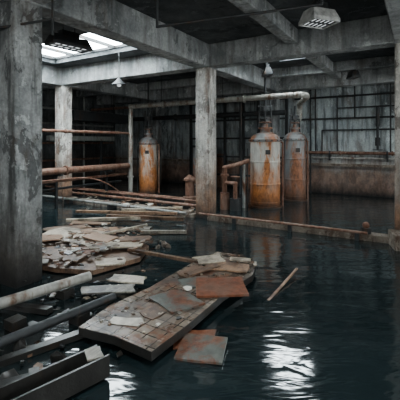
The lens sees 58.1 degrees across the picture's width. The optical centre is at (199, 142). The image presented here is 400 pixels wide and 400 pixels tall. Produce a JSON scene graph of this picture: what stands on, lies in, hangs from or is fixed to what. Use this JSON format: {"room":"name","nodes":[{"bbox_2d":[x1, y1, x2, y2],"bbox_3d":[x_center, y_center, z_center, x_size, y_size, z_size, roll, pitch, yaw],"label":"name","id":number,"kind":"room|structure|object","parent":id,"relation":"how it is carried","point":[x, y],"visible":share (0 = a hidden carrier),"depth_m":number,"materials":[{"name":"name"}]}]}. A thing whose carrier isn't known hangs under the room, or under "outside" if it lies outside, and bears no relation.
{"room":"flooded industrial basement","nodes":[
{"label":"flooded industrial basement","id":0,"kind":"room"},
{"bbox_2d":[42,88,114,186],"bbox_3d":[-9.776,-0.050,12.294,0.300,5.700,18.800,0,0,31],"label":"wall","id":1,"kind":"structure","parent":0,"point":[48,95],"depth_m":18.15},
{"bbox_2d":[42,97,112,182],"bbox_3d":[-8.081,0.010,14.598,0.134,5.180,12.500,0,0,31],"label":"conduit","id":2,"kind":"object","parent":1,"relation":"attached to","point":[76,124],"visible":0.41,"depth_m":18.18,"materials":[{"name":"black metal"}]},
{"bbox_2d":[91,87,285,193],"bbox_3d":[-1.167,0.010,16.034,10.100,5.180,0.526,0,0,31],"label":"ceiling pipe","id":3,"kind":"object","parent":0,"point":[240,114],"depth_m":14.34,"materials":[{"name":"black metal"}]},
{"bbox_2d":[0,179,399,399],"bbox_3d":[-1.284,2.010,7.110,19.600,0.020,18.800,0,0,31],"label":"water","id":4,"kind":"object","parent":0,"point":[332,331],"visible":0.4,"depth_m":4.27,"materials":[{"name":"black liquid"}]},
{"bbox_2d":[0,368,18,379],"bbox_3d":[-1.600,1.980,3.000,0.142,0.157,0.144,0,0,5],"label":"chunk","id":5,"kind":"object","parent":4,"relation":"in","point":[10,373],"visible":0.46,"depth_m":2.99,"materials":[{"name":"grey concrete"}]},
{"bbox_2d":[0,371,34,386],"bbox_3d":[-1.550,1.968,2.900,0.764,0.103,0.120,0,0,-23],"label":"sunken timber","id":6,"kind":"object","parent":4,"relation":"in","point":[7,380],"visible":0.22,"depth_m":2.94,"materials":[{"name":"grey wood"}]},
{"bbox_2d":[13,338,26,350],"bbox_3d":[-1.750,1.980,3.500,0.119,0.177,0.202,0,0,-24],"label":"chunk","id":7,"kind":"object","parent":4,"relation":"in","point":[21,343],"visible":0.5,"depth_m":3.44,"materials":[{"name":"grey concrete"}]},
{"bbox_2d":[3,302,52,314],"bbox_3d":[-2.075,1.968,4.300,0.682,0.090,0.100,0,0,17],"label":"sunken timber","id":8,"kind":"object","parent":4,"relation":"in","point":[40,309],"visible":0.71,"depth_m":4.24,"materials":[{"name":"black wood"}]},
{"bbox_2d":[0,330,84,367],"bbox_3d":[-1.625,1.968,3.375,1.212,0.084,0.090,0,0,-38],"label":"sunken timber","id":9,"kind":"object","parent":4,"relation":"in","point":[16,356],"visible":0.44,"depth_m":3.41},
{"bbox_2d":[50,351,65,362],"bbox_3d":[-1.300,1.980,3.300,0.119,0.146,0.127,0,0,-38],"label":"chunk","id":10,"kind":"object","parent":4,"relation":"in","point":[56,356],"visible":0.66,"depth_m":3.26,"materials":[{"name":"grey concrete"}]},
{"bbox_2d":[20,343,122,372],"bbox_3d":[-1.462,1.969,3.092,1.058,0.046,1.597,0,0,31],"label":"debris","id":11,"kind":"object","parent":4,"relation":"on","point":[37,366],"visible":0.13,"depth_m":3.20,"materials":[{"name":"stone"}]},
{"bbox_2d":[15,269,156,347],"bbox_3d":[-1.526,1.969,4.724,1.959,0.045,1.772,0,0,-42],"label":"debris","id":12,"kind":"object","parent":4,"relation":"on","point":[53,294],"visible":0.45,"depth_m":4.48,"materials":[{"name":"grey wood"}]},
{"bbox_2d":[70,221,110,224],"bbox_3d":[-2.572,1.870,8.396,0.956,0.030,0.277,0,0,6],"label":"board","id":13,"kind":"object","parent":4,"relation":"on","point":[73,222],"visible":0.81,"depth_m":8.40,"materials":[{"name":"brown wood"}]},
{"bbox_2d":[66,216,139,221],"bbox_3d":[-2.200,1.875,8.900,2.090,0.115,0.100,0,0,-17],"label":"wooden plank","id":14,"kind":"object","parent":4,"relation":"on","point":[129,217],"visible":0.71,"depth_m":8.81,"materials":[{"name":"brown wood"}]},
{"bbox_2d":[80,284,134,294],"bbox_3d":[-1.199,1.910,4.699,0.713,0.029,0.235,0,0,-7],"label":"board","id":15,"kind":"object","parent":4,"relation":"on","point":[119,288],"visible":1,"depth_m":4.67,"materials":[{"name":"grey wood"}]},
{"bbox_2d":[75,210,176,214],"bbox_3d":[-2.000,1.860,9.650,2.845,0.105,0.100,0,0,10],"label":"wooden plank","id":16,"kind":"object","parent":4,"relation":"on","point":[76,211],"visible":1,"depth_m":9.60,"materials":[{"name":"brown wood"}]},
{"bbox_2d":[107,274,146,283],"bbox_3d":[-1.002,1.890,5.000,0.558,0.048,0.219,0,0,15],"label":"board","id":17,"kind":"object","parent":4,"relation":"on","point":[119,278],"visible":1,"depth_m":4.98,"materials":[{"name":"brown wood"}]},
{"bbox_2d":[127,226,151,230],"bbox_3d":[-1.494,1.950,8.197,0.809,0.040,0.218,0,0,-7],"label":"board","id":18,"kind":"object","parent":4,"relation":"on","point":[145,227],"visible":0.38,"depth_m":8.18,"materials":[{"name":"grey wood"}]},
{"bbox_2d":[106,214,183,220],"bbox_3d":[-1.400,1.880,9.100,2.040,0.078,0.120,0,0,11],"label":"wooden plank","id":19,"kind":"object","parent":4,"relation":"on","point":[147,217],"visible":0.93,"depth_m":9.02,"materials":[{"name":"brown wood"}]},
{"bbox_2d":[140,230,185,233],"bbox_3d":[-0.800,1.950,7.900,1.000,0.065,0.100,0,0,0],"label":"wooden plank","id":20,"kind":"object","parent":4,"relation":"on","point":[145,231],"visible":0.86,"depth_m":7.85,"materials":[{"name":"grey wood"}]},
{"bbox_2d":[173,329,215,348],"bbox_3d":[-0.054,1.979,3.627,0.427,0.064,0.310,0,0,5],"label":"panel","id":21,"kind":"object","parent":4,"relation":"on","point":[212,332],"visible":0.35,"depth_m":3.71,"materials":[{"name":"brown metal"}]},
{"bbox_2d":[174,333,227,364],"bbox_3d":[0.017,1.965,3.448,0.452,0.077,0.369,0,0,13],"label":"panel","id":22,"kind":"object","parent":4,"relation":"on","point":[195,348],"visible":1,"depth_m":3.42,"materials":[{"name":"grey metal"}]},
{"bbox_2d":[267,268,297,299],"bbox_3d":[1.140,1.970,4.990,0.032,0.121,1.228,0,0,34],"label":"wooden pole","id":23,"kind":"object","parent":4,"relation":"on","point":[277,290],"visible":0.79,"depth_m":4.99,"materials":[{"name":"brown wood"}]},
{"bbox_2d":[0,0,399,104],"bbox_3d":[-1.284,-2.300,7.110,19.600,0.600,18.800,0,0,31],"label":"ceiling beams","id":24,"kind":"structure","parent":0,"point":[172,50],"depth_m":8.96,"materials":[{"name":"grey concrete"}]},
{"bbox_2d":[0,0,53,34],"bbox_3d":[-2.716,-2.016,5.001,1.373,1.068,0.040,0,0,0],"label":"conduit","id":25,"kind":"object","parent":24,"relation":"attached to","point":[51,19],"visible":1,"depth_m":4.99,"materials":[{"name":"metal"}]},
{"bbox_2d":[44,24,92,53],"bbox_3d":[-2.800,-2.305,7.700,0.401,0.550,0.907,0,0,40],"label":"ceiling lamp","id":26,"kind":"object","parent":24,"relation":"hanging from","point":[64,39],"visible":0.91,"depth_m":7.60,"materials":[{"name":"metal"}]},
{"bbox_2d":[42,33,126,59],"bbox_3d":[-3.653,-2.785,10.138,3.600,0.130,1.700,0,0,31],"label":"window","id":27,"kind":"structure","parent":24,"relation":"attached to","point":[98,43],"depth_m":10.52,"materials":[{"name":"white glass"}]},
{"bbox_2d":[112,77,125,86],"bbox_3d":[-2.250,-2.070,10.000,0.400,1.020,0.400,0,0,31],"label":"pendant lamp","id":28,"kind":"object","parent":24,"relation":"hanging from","point":[118,82],"visible":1,"depth_m":9.93,"materials":[{"name":"metal"}]},
{"bbox_2d":[128,75,309,121],"bbox_3d":[0.708,-1.662,13.046,6.815,1.835,2.368,0,0,31],"label":"pipe","id":29,"kind":"object","parent":24,"relation":"hanging from","point":[304,96],"visible":0.94,"depth_m":11.67,"materials":[{"name":"metal"}]},
{"bbox_2d":[156,0,322,27],"bbox_3d":[0.614,-2.104,5.200,2.512,0.892,0.044,0,0,0],"label":"conduit","id":30,"kind":"object","parent":24,"relation":"attached to","point":[321,1],"visible":1,"depth_m":5.18,"materials":[{"name":"metal"}]},
{"bbox_2d":[261,62,272,76],"bbox_3d":[2.050,-2.315,11.000,0.260,0.530,0.515,0,0,0],"label":"ceiling lamp","id":31,"kind":"object","parent":24,"relation":"hanging from","point":[267,72],"visible":0.93,"depth_m":10.81,"materials":[{"name":"metal"}]},
{"bbox_2d":[298,0,339,28],"bbox_3d":[1.950,-2.265,5.900,0.515,0.630,0.420,0,0,-20],"label":"ceiling lamp","id":32,"kind":"object","parent":24,"relation":"hanging from","point":[319,17],"visible":0.98,"depth_m":5.80,"materials":[{"name":"grey metal"}]},
{"bbox_2d":[346,70,359,79],"bbox_3d":[4.850,-2.315,11.400,0.260,0.530,0.466,0,0,0],"label":"ceiling lamp","id":33,"kind":"object","parent":24,"relation":"hanging from","point":[353,74],"visible":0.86,"depth_m":11.27,"materials":[{"name":"metal"}]},
{"bbox_2d":[42,0,394,90],"bbox_3d":[-1.284,-2.750,7.110,19.600,0.300,18.800,0,0,31],"label":"ceiling","id":34,"kind":"structure","parent":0,"point":[169,11],"depth_m":7.90,"materials":[{"name":"concrete"}]},
{"bbox_2d":[115,83,394,197],"bbox_3d":[3.692,-0.050,15.261,19.600,5.700,0.300,0,0,31],"label":"wall","id":35,"kind":"structure","parent":0,"point":[358,181],"depth_m":14.36,"materials":[{"name":"paint"}]},
{"bbox_2d":[114,157,394,167],"bbox_3d":[3.577,0.850,15.074,19.600,0.100,0.140,0,0,31],"label":"trim","id":36,"kind":"structure","parent":35,"relation":"attached to","point":[228,161],"depth_m":14.06,"materials":[{"name":"metal"}]},
{"bbox_2d":[294,83,394,192],"bbox_3d":[7.692,0.025,12.506,8.900,5.150,0.215,0,0,31],"label":"pipes","id":37,"kind":"object","parent":35,"relation":"attached to","point":[387,153],"visible":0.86,"depth_m":13.78,"materials":[{"name":"metal"}]},
{"bbox_2d":[373,107,382,149],"bbox_3d":[6.475,-0.517,13.103,0.347,1.566,0.464,0,0,31],"label":"valve","id":38,"kind":"object","parent":35,"relation":"attached to","point":[377,138],"visible":1,"depth_m":13.00,"materials":[{"name":"metal"}]},
{"bbox_2d":[388,229,399,250],"bbox_3d":[3.956,2.160,6.812,0.745,0.880,0.550,0,0,31],"label":"concrete step","id":39,"kind":"structure","parent":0,"point":[394,235],"depth_m":6.77,"materials":[{"name":"grey concrete"}]},
{"bbox_3d":[-1.284,2.700,7.110,19.600,0.200,18.800,0,0,31],"label":"floor","id":40,"kind":"structure","parent":0,"visible":0},
{"bbox_2d":[0,0,41,288],"bbox_3d":[-2.593,0.300,5.215,0.420,4.600,0.420,0,0,31],"label":"concrete column","id":41,"kind":"structure","parent":40,"relation":"on","point":[20,45],"depth_m":5.06,"materials":[{"name":"grey concrete"}]},
{"bbox_2d":[4,287,89,331],"bbox_3d":[-1.894,2.250,3.791,0.840,0.700,1.828,0,0,31],"label":"cradle","id":42,"kind":"object","parent":40,"relation":"on","point":[16,322],"visible":0.24,"depth_m":3.94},
{"bbox_2d":[0,272,91,308],"bbox_3d":[-2.210,1.815,4.125,0.124,0.154,2.153,0,0,40],"label":"pipe","id":43,"kind":"object","parent":42,"relation":"on","point":[16,298],"visible":1,"depth_m":4.41,"materials":[{"name":"white metal"}]},
{"bbox_2d":[0,293,116,348],"bbox_3d":[-1.775,1.880,3.510,0.100,0.100,2.296,0,0,39],"label":"pipe","id":44,"kind":"object","parent":42,"relation":"on","point":[6,340],"visible":0.97,"depth_m":3.76,"materials":[{"name":"metal"}]},
{"bbox_2d":[0,345,109,399],"bbox_3d":[-1.295,2.183,2.660,0.220,0.785,1.294,0,0,45],"label":"channel","id":45,"kind":"object","parent":40,"relation":"on","point":[63,379],"visible":0.88,"depth_m":2.82,"materials":[{"name":"dark steel"}]},
{"bbox_2d":[84,346,103,361],"bbox_3d":[-0.899,1.782,3.051,0.133,0.030,0.150,0,0,-29],"label":"board","id":46,"kind":"object","parent":45,"relation":"on","point":[93,353],"depth_m":3.04,"materials":[{"name":"grey wood"}]},
{"bbox_2d":[55,86,71,200],"bbox_3d":[-4.847,0.300,12.788,0.420,4.600,0.420,0,0,31],"label":"concrete column","id":47,"kind":"structure","parent":40,"relation":"on","point":[63,94],"depth_m":12.64,"materials":[{"name":"grey concrete"}]},
{"bbox_2d":[42,177,125,200],"bbox_3d":[-3.747,1.834,11.226,0.241,1.532,3.298,0,0,44],"label":"pipe","id":48,"kind":"object","parent":40,"relation":"on","point":[75,177],"visible":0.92,"depth_m":11.41,"materials":[{"name":"brown metal"}]},
{"bbox_2d":[42,129,129,207],"bbox_3d":[-6.527,1.079,7.733,0.500,3.042,14.200,0,0,31],"label":"pipes","id":49,"kind":"object","parent":40,"relation":"on","point":[65,170],"visible":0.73,"depth_m":11.84,"materials":[{"name":"metal"}]},
{"bbox_2d":[46,95,127,185],"bbox_3d":[-4.751,0.010,15.729,1.300,5.180,3.500,0,0,31],"label":"duct","id":50,"kind":"object","parent":40,"relation":"on","point":[77,115],"visible":0.57,"depth_m":15.72,"materials":[{"name":"metal"}]},
{"bbox_2d":[42,232,148,274],"bbox_3d":[-2.291,2.255,6.714,2.949,0.690,2.232,0,0,31],"label":"deck","id":51,"kind":"object","parent":40,"relation":"on","point":[89,263],"visible":0.2,"depth_m":5.85,"materials":[{"name":"brown wood"}]},
{"bbox_2d":[42,258,48,263],"bbox_3d":[-2.726,1.860,5.687,0.693,0.029,0.371,0,0,-8],"label":"board","id":52,"kind":"object","parent":51,"relation":"on","point":[44,261],"visible":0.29,"depth_m":5.65,"materials":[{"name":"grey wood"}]},
{"bbox_2d":[42,248,90,262],"bbox_3d":[-2.317,1.850,5.974,0.912,0.040,0.504,0,0,13],"label":"board","id":53,"kind":"object","parent":51,"relation":"on","point":[55,253],"visible":0.65,"depth_m":5.89,"materials":[{"name":"brown wood"}]},
{"bbox_2d":[42,224,91,230],"bbox_3d":[-2.919,1.860,7.906,0.994,0.037,0.346,0,0,-28],"label":"board","id":54,"kind":"object","parent":51,"relation":"on","point":[81,226],"visible":0.65,"depth_m":7.95,"materials":[{"name":"brown wood"}]},
{"bbox_2d":[42,227,113,245],"bbox_3d":[-2.525,1.852,7.205,1.408,0.086,0.827,0,0,21],"label":"board","id":55,"kind":"object","parent":51,"relation":"on","point":[63,230],"visible":0.42,"depth_m":7.30,"materials":[{"name":"brown wood"}]},
{"bbox_2d":[42,234,63,241],"bbox_3d":[-3.032,1.819,6.880,0.776,0.046,0.516,0,0,-12],"label":"board","id":56,"kind":"object","parent":55,"relation":"on","point":[52,237],"visible":0.54,"depth_m":6.90,"materials":[{"name":"brown wood"}]},
{"bbox_2d":[80,227,124,233],"bbox_3d":[-2.023,1.839,7.597,0.983,0.050,0.449,0,0,-19],"label":"board","id":57,"kind":"object","parent":55,"relation":"on","point":[89,230],"visible":0.58,"depth_m":7.58,"materials":[{"name":"brown wood"}]},
{"bbox_2d":[78,243,101,252],"bbox_3d":[-1.905,1.840,6.256,0.580,0.053,0.330,0,0,-41],"label":"board","id":58,"kind":"object","parent":51,"relation":"on","point":[88,250],"visible":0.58,"depth_m":6.15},
{"bbox_2d":[96,257,125,266],"bbox_3d":[-1.409,1.880,5.700,0.468,0.034,0.323,0,0,-18],"label":"board","id":59,"kind":"object","parent":51,"relation":"on","point":[105,261],"visible":1,"depth_m":5.67,"materials":[{"name":"brown wood"}]},
{"bbox_2d":[84,241,142,249],"bbox_3d":[-1.556,1.841,6.513,1.054,0.069,0.487,0,0,-15],"label":"board","id":60,"kind":"object","parent":51,"relation":"on","point":[130,244],"visible":0.85,"depth_m":6.45,"materials":[{"name":"brown wood"}]},
{"bbox_2d":[23,223,164,281],"bbox_3d":[-1.956,1.825,6.603,2.470,0.058,3.416,0,0,-14],"label":"debris","id":61,"kind":"object","parent":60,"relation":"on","point":[74,245],"visible":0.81,"depth_m":6.29,"materials":[{"name":"stone"}]},
{"bbox_2d":[103,223,147,234],"bbox_3d":[-1.500,1.750,7.300,0.899,0.139,0.060,0,0,-27],"label":"wooden plank","id":62,"kind":"object","parent":61,"relation":"on","point":[146,224],"visible":0.86,"depth_m":7.28,"materials":[{"name":"brown wood"}]},
{"bbox_2d":[82,232,118,242],"bbox_3d":[-1.920,1.809,6.905,0.662,0.066,0.362,0,0,31],"label":"board","id":63,"kind":"object","parent":60,"relation":"on","point":[94,236],"visible":0.96,"depth_m":6.87,"materials":[{"name":"brown wood"}]},
{"bbox_2d":[112,235,151,241],"bbox_3d":[-1.286,1.830,6.888,0.727,0.039,0.322,0,0,-6],"label":"board","id":64,"kind":"object","parent":60,"relation":"on","point":[145,237],"visible":0.85,"depth_m":6.85,"materials":[{"name":"brown wood"}]},
{"bbox_2d":[127,248,197,262],"bbox_3d":[-0.625,1.850,5.925,1.458,0.066,0.070,0,0,31],"label":"wooden plank","id":65,"kind":"object","parent":51,"relation":"on","point":[162,255],"visible":0.79,"depth_m":5.89,"materials":[{"name":"brown wood"}]},
{"bbox_2d":[42,185,195,215],"bbox_3d":[-3.039,2.135,12.103,7.400,0.930,1.906,0,0,31],"label":"pipes","id":66,"kind":"object","parent":40,"relation":"on","point":[187,206],"visible":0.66,"depth_m":11.56,"materials":[{"name":"brown metal"}]},
{"bbox_2d":[121,207,181,210],"bbox_3d":[-1.350,1.860,10.150,1.704,0.105,0.100,0,0,-3],"label":"wooden plank","id":67,"kind":"object","parent":66,"relation":"on","point":[167,208],"visible":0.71,"depth_m":10.11,"materials":[{"name":"brown wood"}]},
{"bbox_2d":[63,197,195,217],"bbox_3d":[-2.328,2.250,11.215,5.340,0.700,0.480,0,0,31],"label":"concrete curb","id":68,"kind":"object","parent":40,"relation":"on","point":[192,214],"visible":0.22,"depth_m":11.06,"materials":[{"name":"grey concrete"}]},
{"bbox_2d":[76,195,194,210],"bbox_3d":[-2.121,1.849,11.146,4.634,0.071,1.104,0,0,31],"label":"debris","id":69,"kind":"object","parent":68,"relation":"on","point":[123,201],"visible":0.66,"depth_m":10.89,"materials":[{"name":"brown wood"}]},
{"bbox_2d":[127,109,133,191],"bbox_3d":[-2.669,0.640,13.861,0.246,3.920,0.240,0,0,31],"label":"riser pipe","id":70,"kind":"object","parent":40,"relation":"on","point":[130,142],"visible":0.87,"depth_m":13.79,"materials":[{"name":"grey metal"}]},
{"bbox_2d":[137,79,159,193],"bbox_3d":[-2.085,0.015,14.511,0.829,5.170,0.828,0,0,31],"label":"storage tank","id":71,"kind":"object","parent":40,"relation":"on","point":[148,159],"visible":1,"depth_m":14.25,"materials":[{"name":"metal"}]},
{"bbox_2d":[149,101,160,184],"bbox_3d":[-2.133,0.300,17.235,0.420,4.600,0.420,0,0,31],"label":"concrete column","id":72,"kind":"structure","parent":40,"relation":"on","point":[156,111],"depth_m":17.06,"materials":[{"name":"grey concrete"}]},
{"bbox_2d":[78,252,256,360],"bbox_3d":[-0.084,2.225,4.679,1.020,0.750,2.998,0,0,31],"label":"tiled walkway","id":73,"kind":"object","parent":40,"relation":"on","point":[155,340],"visible":0.54,"depth_m":3.75,"materials":[{"name":"tile"}]},
{"bbox_2d":[110,317,143,325],"bbox_3d":[-0.749,1.838,3.718,0.371,0.014,0.152,0,0,10],"label":"paper sheet","id":74,"kind":"object","parent":73,"relation":"on","point":[115,320],"visible":1,"depth_m":3.70,"materials":[{"name":"white paper"}]},
{"bbox_2d":[140,303,167,319],"bbox_3d":[-0.498,1.841,3.955,0.261,0.017,0.349,0,0,31],"label":"plywood offcut","id":75,"kind":"object","parent":73,"relation":"on","point":[154,309],"visible":0.88,"depth_m":3.92,"materials":[{"name":"brown wood"}]},
{"bbox_2d":[148,289,205,313],"bbox_3d":[-0.270,1.830,4.178,0.439,0.036,0.526,0,0,-41],"label":"panel","id":76,"kind":"object","parent":73,"relation":"on","point":[173,301],"visible":1,"depth_m":4.15,"materials":[{"name":"grey metal"}]},
{"bbox_2d":[99,254,259,332],"bbox_3d":[-0.042,1.846,4.720,0.938,0.038,2.757,0,0,31],"label":"debris","id":77,"kind":"object","parent":73,"relation":"on","point":[255,262],"visible":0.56,"depth_m":3.96,"materials":[{"name":"slate"},{"name":"concrete"},{"name":"wood"}]},
{"bbox_2d":[183,286,191,290],"bbox_3d":[-0.147,1.796,4.460,0.109,0.015,0.107,0,0,-35],"label":"paper sheet","id":78,"kind":"object","parent":73,"relation":"on","point":[187,288],"visible":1,"depth_m":4.45,"materials":[{"name":"white paper"}]},
{"bbox_2d":[177,265,204,277],"bbox_3d":[-0.103,1.833,5.150,0.271,0.021,0.508,0,0,37],"label":"plywood offcut","id":79,"kind":"object","parent":73,"relation":"on","point":[180,273],"visible":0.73,"depth_m":5.15,"materials":[{"name":"brown wood"}]},
{"bbox_2d":[177,275,207,288],"bbox_3d":[-0.052,1.835,4.749,0.414,0.041,0.325,0,0,-20],"label":"panel","id":80,"kind":"object","parent":73,"relation":"on","point":[191,281],"visible":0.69,"depth_m":4.75,"materials":[{"name":"grey metal"}]},
{"bbox_2d":[196,277,248,297],"bbox_3d":[0.265,1.813,4.547,0.638,0.063,0.520,0,0,-1],"label":"panel","id":81,"kind":"object","parent":73,"relation":"on","point":[206,287],"visible":0.96,"depth_m":4.49,"materials":[{"name":"brown metal"}]},
{"bbox_2d":[206,262,248,272],"bbox_3d":[0.404,1.825,5.304,0.637,0.020,0.360,0,0,14],"label":"plywood sheet","id":82,"kind":"object","parent":73,"relation":"on","point":[225,266],"visible":0.89,"depth_m":5.25,"materials":[{"name":"beige wood"}]},
{"bbox_2d":[184,263,220,276],"bbox_3d":[0.051,1.810,5.147,0.617,0.020,0.122,0,0,-41],"label":"wooden board","id":83,"kind":"object","parent":82,"relation":"on","point":[213,266],"visible":1,"depth_m":5.12,"materials":[{"name":"brown wood"}]},
{"bbox_2d":[192,254,225,264],"bbox_3d":[0.148,1.808,5.585,0.470,0.031,0.316,0,0,-21],"label":"plywood sheet","id":84,"kind":"object","parent":82,"relation":"on","point":[216,258],"visible":1,"depth_m":5.57,"materials":[{"name":"brown wood"}]},
{"bbox_2d":[230,257,250,261],"bbox_3d":[0.621,1.795,5.549,0.321,0.020,0.147,0,0,14],"label":"wooden board","id":85,"kind":"object","parent":73,"relation":"on","point":[239,259],"visible":1,"depth_m":5.52,"materials":[{"name":"brown wood"}]},
{"bbox_2d":[183,175,195,203],"bbox_3d":[-0.230,1.800,11.447,0.440,1.600,0.786,0,0,31],"label":"pump","id":86,"kind":"object","parent":40,"relation":"on","point":[190,187],"visible":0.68,"depth_m":11.18,"materials":[{"name":"metal"}]},
{"bbox_2d":[192,145,216,188],"bbox_3d":[0.190,1.350,15.858,1.000,2.500,0.530,0,0,31],"label":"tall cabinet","id":87,"kind":"object","parent":40,"relation":"on","point":[193,146],"visible":0.15,"depth_m":15.81,"materials":[{"name":"metal"}]},
{"bbox_2d":[196,67,215,218],"bbox_3d":[0.163,0.300,9.730,0.420,4.600,0.420,0,0,31],"label":"concrete column","id":88,"kind":"structure","parent":40,"relation":"on","point":[205,77],"depth_m":9.56,"materials":[{"name":"grey concrete"}]},
{"bbox_2d":[220,159,249,210],"bbox_3d":[1.060,1.541,11.012,0.692,2.118,0.863,0,0,31],"label":"pump manifold","id":89,"kind":"object","parent":40,"relation":"on","point":[235,203],"visible":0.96,"depth_m":10.81,"materials":[{"name":"brown metal"}]},
{"bbox_2d":[189,99,287,189],"bbox_3d":[1.613,0.300,15.886,4.700,4.600,0.400,0,0,31],"label":"frame","id":90,"kind":"object","parent":40,"relation":"on","point":[221,158],"visible":0.28,"depth_m":15.92,"materials":[{"name":"metal"}]},
{"bbox_2d":[247,63,283,208],"bbox_3d":[2.055,0.015,11.352,1.047,5.170,1.046,0,0,31],"label":"storage tank","id":91,"kind":"object","parent":40,"relation":"on","point":[265,161],"visible":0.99,"depth_m":10.99,"materials":[{"name":"metal"}]},
{"bbox_2d":[198,212,367,240],"bbox_3d":[1.685,2.200,8.326,4.000,0.800,0.070,0,0,31],"label":"rail","id":92,"kind":"object","parent":40,"relation":"on","point":[234,218],"visible":0.69,"depth_m":8.09,"materials":[{"name":"metal"}]},
{"bbox_2d":[282,106,308,201],"bbox_3d":[3.311,0.650,12.565,0.851,3.900,0.850,0,0,31],"label":"storage tank","id":93,"kind":"object","parent":40,"relation":"on","point":[295,141],"visible":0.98,"depth_m":12.26,"materials":[{"name":"metal"}]},
{"bbox_2d":[207,214,388,243],"bbox_3d":[2.069,2.235,8.332,4.250,0.730,0.280,0,0,31],"label":"concrete curb","id":94,"kind":"object","parent":40,"relation":"on","point":[373,237],"visible":0.08,"depth_m":7.95,"materials":[{"name":"concrete"}]},
{"bbox_2d":[361,222,370,234],"bbox_3d":[3.435,1.750,7.451,0.200,0.240,0.200,0,0,31],"label":"fitting","id":95,"kind":"object","parent":94,"relation":"on","point":[365,227],"visible":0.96,"depth_m":7.39,"materials":[{"name":"metal"}]},
{"bbox_2d":[395,43,399,229],"bbox_3d":[4.184,0.300,7.276,0.420,4.600,0.420,0,0,31],"label":"concrete column","id":96,"kind":"object","parent":40,"relation":"on","point":[397,45],"visible":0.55,"depth_m":7.18,"materials":[{"name":"grey concrete"}]}
]}

